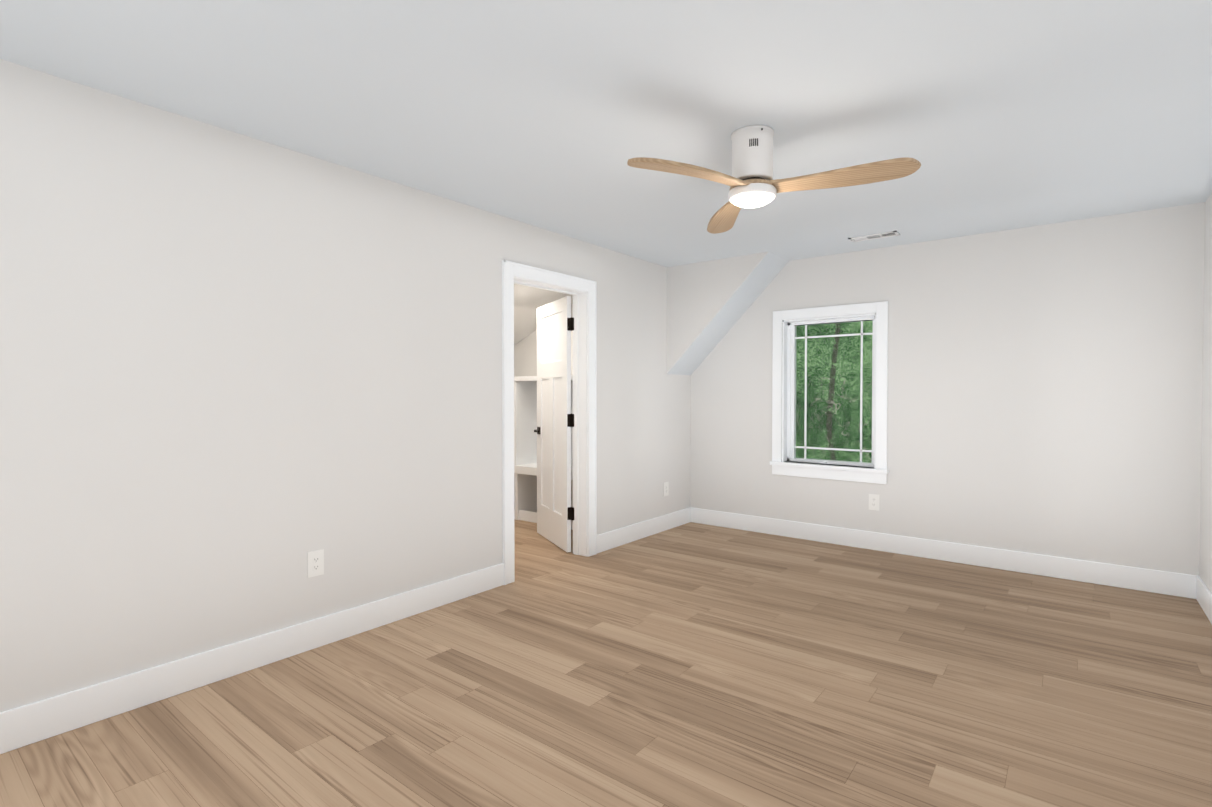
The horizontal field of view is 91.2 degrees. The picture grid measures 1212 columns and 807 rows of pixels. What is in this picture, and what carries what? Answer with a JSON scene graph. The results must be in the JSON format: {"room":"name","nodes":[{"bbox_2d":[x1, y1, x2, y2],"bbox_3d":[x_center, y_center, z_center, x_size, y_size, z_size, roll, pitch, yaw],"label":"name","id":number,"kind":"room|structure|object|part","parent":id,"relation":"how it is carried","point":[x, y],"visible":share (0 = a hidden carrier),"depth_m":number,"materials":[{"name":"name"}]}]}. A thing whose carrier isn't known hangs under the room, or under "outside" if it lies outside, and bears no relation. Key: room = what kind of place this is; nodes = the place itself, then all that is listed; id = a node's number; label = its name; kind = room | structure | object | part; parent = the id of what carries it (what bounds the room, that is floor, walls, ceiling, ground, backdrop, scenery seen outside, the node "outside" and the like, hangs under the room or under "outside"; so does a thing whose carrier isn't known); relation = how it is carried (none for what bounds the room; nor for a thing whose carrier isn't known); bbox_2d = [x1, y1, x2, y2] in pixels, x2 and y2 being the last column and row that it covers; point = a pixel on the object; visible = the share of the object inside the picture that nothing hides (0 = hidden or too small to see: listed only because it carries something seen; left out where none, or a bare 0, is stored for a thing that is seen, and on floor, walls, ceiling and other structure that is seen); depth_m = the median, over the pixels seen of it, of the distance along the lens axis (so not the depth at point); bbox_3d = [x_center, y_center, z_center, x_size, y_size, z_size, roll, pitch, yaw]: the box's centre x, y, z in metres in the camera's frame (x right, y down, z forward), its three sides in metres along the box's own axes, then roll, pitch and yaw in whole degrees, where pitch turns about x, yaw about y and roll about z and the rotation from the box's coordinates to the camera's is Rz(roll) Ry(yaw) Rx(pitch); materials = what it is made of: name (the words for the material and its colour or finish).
{"room":"empty bedroom","nodes":[
{"label":"empty bedroom","id":0,"kind":"room"},
{"bbox_2d":[0,59,690,711],"bbox_3d":[-0.933,-0.013,3.707,0.120,2.440,5.577,1,1,38],"label":"wall","id":1,"kind":"structure","parent":0,"point":[242,377],"depth_m":2.68,"materials":[{"name":"paint"}]},
{"bbox_2d":[0,563,503,753],"bbox_3d":[-1.593,1.150,2.774,0.017,0.145,2.964,1,1,38],"label":"baseboard","id":2,"kind":"structure","parent":1,"relation":"attached to","point":[24,725],"depth_m":2.60,"materials":[{"name":"white wood"}]},
{"bbox_2d":[307,549,323,577],"bbox_3d":[-1.448,0.797,2.960,0.007,0.127,0.080,1,1,38],"label":"electrical outlet","id":3,"kind":"object","parent":1,"relation":"attached to","point":[315,563],"visible":1,"depth_m":2.96,"materials":[{"name":"white plastic"}]},
{"bbox_2d":[502,260,596,584],"bbox_3d":[-0.436,0.124,4.339,0.167,2.147,0.963,1,1,38],"label":"door frame","id":4,"kind":"structure","parent":1,"relation":"attached to","point":[511,270],"depth_m":4.60,"materials":[{"name":"white wood"}]},
{"bbox_2d":[534,296,573,552],"bbox_3d":[-0.439,0.162,5.013,0.143,2.032,0.824,0,1,-25],"label":"door leaf","id":5,"kind":"structure","parent":1,"relation":"in","point":[553,411],"depth_m":4.97,"materials":[{"name":"white wood"}]},
{"bbox_3d":[-0.451,0.118,5.039,0.143,1.601,0.764,0,1,-25],"label":"door hardware","id":6,"kind":"part","parent":5,"relation":"part of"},
{"bbox_3d":[-0.250,0.124,4.681,0.066,1.613,0.013,1,1,38],"label":"door trim hinge leaves","id":7,"kind":"part","parent":5,"relation":"part of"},
{"bbox_2d":[597,507,691,552],"bbox_3d":[0.373,1.110,5.278,0.017,0.145,1.466,1,1,38],"label":"baseboard","id":8,"kind":"structure","parent":1,"relation":"attached to","point":[624,535],"depth_m":5.20,"materials":[{"name":"white wood"}]},
{"bbox_2d":[664,482,668,495],"bbox_3d":[0.560,0.795,5.518,0.007,0.127,0.080,1,1,38],"label":"electrical outlet","id":9,"kind":"object","parent":1,"relation":"attached to","point":[666,488],"visible":1,"depth_m":5.52,"materials":[{"name":"white plastic"}]},
{"bbox_2d":[514,304,572,508],"bbox_3d":[-0.522,-0.052,6.132,2.230,2.440,0.120,1,1,38],"label":"wall","id":10,"kind":"structure","parent":0,"point":[525,356],"depth_m":6.28,"materials":[{"name":"paint"}]},
{"bbox_2d":[514,284,572,345],"bbox_3d":[-1.238,-0.855,5.207,2.230,1.004,2.200,1,1,38],"label":"ceiling slope","id":11,"kind":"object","parent":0,"point":[528,301],"depth_m":5.65,"materials":[{"name":"paint"}]},
{"bbox_2d":[0,519,1211,806],"bbox_3d":[-0.344,1.243,3.373,6.183,0.060,5.747,1,1,38],"label":"floor","id":12,"kind":"structure","parent":0,"point":[696,665],"depth_m":2.44,"materials":[{"name":"brown wood"}]},
{"bbox_2d":[514,375,572,529],"bbox_3d":[-0.731,0.450,6.004,2.030,1.440,0.348,1,1,38],"label":"shelf unit","id":13,"kind":"object","parent":12,"relation":"on","point":[525,427],"visible":0.17,"depth_m":6.00,"materials":[{"name":"white wood"}]},
{"bbox_2d":[0,0,1211,266],"bbox_3d":[0.580,-1.265,2.607,3.833,0.100,5.747,1,1,38],"label":"ceiling","id":14,"kind":"structure","parent":0,"point":[986,114],"depth_m":2.34,"materials":[{"name":"paint"}]},
{"bbox_2d":[627,125,920,233],"bbox_3d":[0.707,-1.052,2.573,1.122,0.324,1.162,1,1,38],"label":"fan","id":15,"kind":"object","parent":14,"relation":"hanging from","point":[751,182],"visible":1,"depth_m":2.59,"materials":[{"name":"brown wood"}]},
{"bbox_3d":[0.381,-0.960,2.493,0.677,0.049,0.179,-1,1,-34],"label":"blade","id":16,"kind":"part","parent":15,"relation":"part of","materials":[{"name":"brown wood"}]},
{"bbox_3d":[0.637,-0.969,3.018,0.179,0.049,0.677,0,1,-4],"label":"blade","id":17,"kind":"part","parent":15,"relation":"part of","materials":[{"name":"brown wood"}]},
{"bbox_2d":[731,192,773,207],"bbox_3d":[0.661,-0.913,2.682,0.186,0.044,0.186,1,1,38],"label":"diffuser","id":18,"kind":"object","parent":15,"relation":"attached to","point":[741,199],"depth_m":2.63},
{"bbox_3d":[0.964,-0.961,2.534,0.677,0.049,0.179,0,1,26],"label":"blade","id":19,"kind":"part","parent":15,"relation":"part of","materials":[{"name":"brown wood"}]},
{"bbox_2d":[848,231,899,241],"bbox_3d":[1.991,-1.240,4.411,0.335,0.007,0.126,1,1,38],"label":"ceiling vent","id":20,"kind":"object","parent":14,"relation":"in","point":[875,236],"visible":0.98,"depth_m":4.40,"materials":[{"name":"white metal"}]},
{"bbox_2d":[667,252,787,374],"bbox_3d":[1.090,-0.765,5.373,0.988,0.988,0.439,1,1,38],"label":"soffit","id":21,"kind":"structure","parent":0,"point":[709,303],"depth_m":5.32,"materials":[{"name":"paint"}]},
{"bbox_2d":[690,202,1204,575],"bbox_3d":[2.302,-0.031,4.821,3.833,2.440,0.170,1,1,38],"label":"wall","id":22,"kind":"structure","parent":0,"point":[1044,389],"depth_m":4.23,"materials":[{"name":"paint"}]},
{"bbox_2d":[770,301,888,483],"bbox_3d":[1.916,-0.090,5.091,0.979,1.462,0.210,1,1,38],"label":"window","id":23,"kind":"structure","parent":22,"relation":"in","point":[833,391],"depth_m":5.09,"materials":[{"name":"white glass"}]},
{"bbox_3d":[1.948,-0.100,5.132,0.757,1.245,0.105,1,1,38],"label":"window sash","id":24,"kind":"part","parent":23,"relation":"part of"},
{"bbox_2d":[869,494,878,510],"bbox_3d":[2.177,0.802,4.819,0.080,0.127,0.007,1,1,38],"label":"electrical outlet","id":25,"kind":"object","parent":22,"relation":"attached to","point":[873,501],"visible":1,"depth_m":4.82,"materials":[{"name":"white plastic"}]},
{"bbox_2d":[692,507,1191,597],"bbox_3d":[2.232,1.118,4.778,3.560,0.145,0.014,1,1,38],"label":"baseboard","id":26,"kind":"structure","parent":22,"relation":"attached to","point":[1135,578],"depth_m":4.40,"materials":[{"name":"white wood"}]},
{"bbox_2d":[1199,193,1211,593],"bbox_3d":[1.988,0.024,1.414,0.120,2.440,5.577,1,1,38],"label":"wall","id":27,"kind":"structure","parent":0,"point":[1205,569],"depth_m":3.51,"materials":[{"name":"paint"}]},
{"bbox_2d":[1192,575,1211,623],"bbox_3d":[1.971,1.170,1.522,0.017,0.145,5.457,1,1,38],"label":"baseboard","id":28,"kind":"structure","parent":27,"relation":"attached to","point":[1200,592],"depth_m":3.49,"materials":[{"name":"white wood"}]},
{"label":"outside","id":29,"kind":"structure","parent":0,"visible":0},
{"bbox_2d":[796,321,872,462],"bbox_3d":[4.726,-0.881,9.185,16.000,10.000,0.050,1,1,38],"label":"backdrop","id":30,"kind":"structure","parent":29,"point":[826,405],"depth_m":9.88,"materials":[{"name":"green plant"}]}
]}

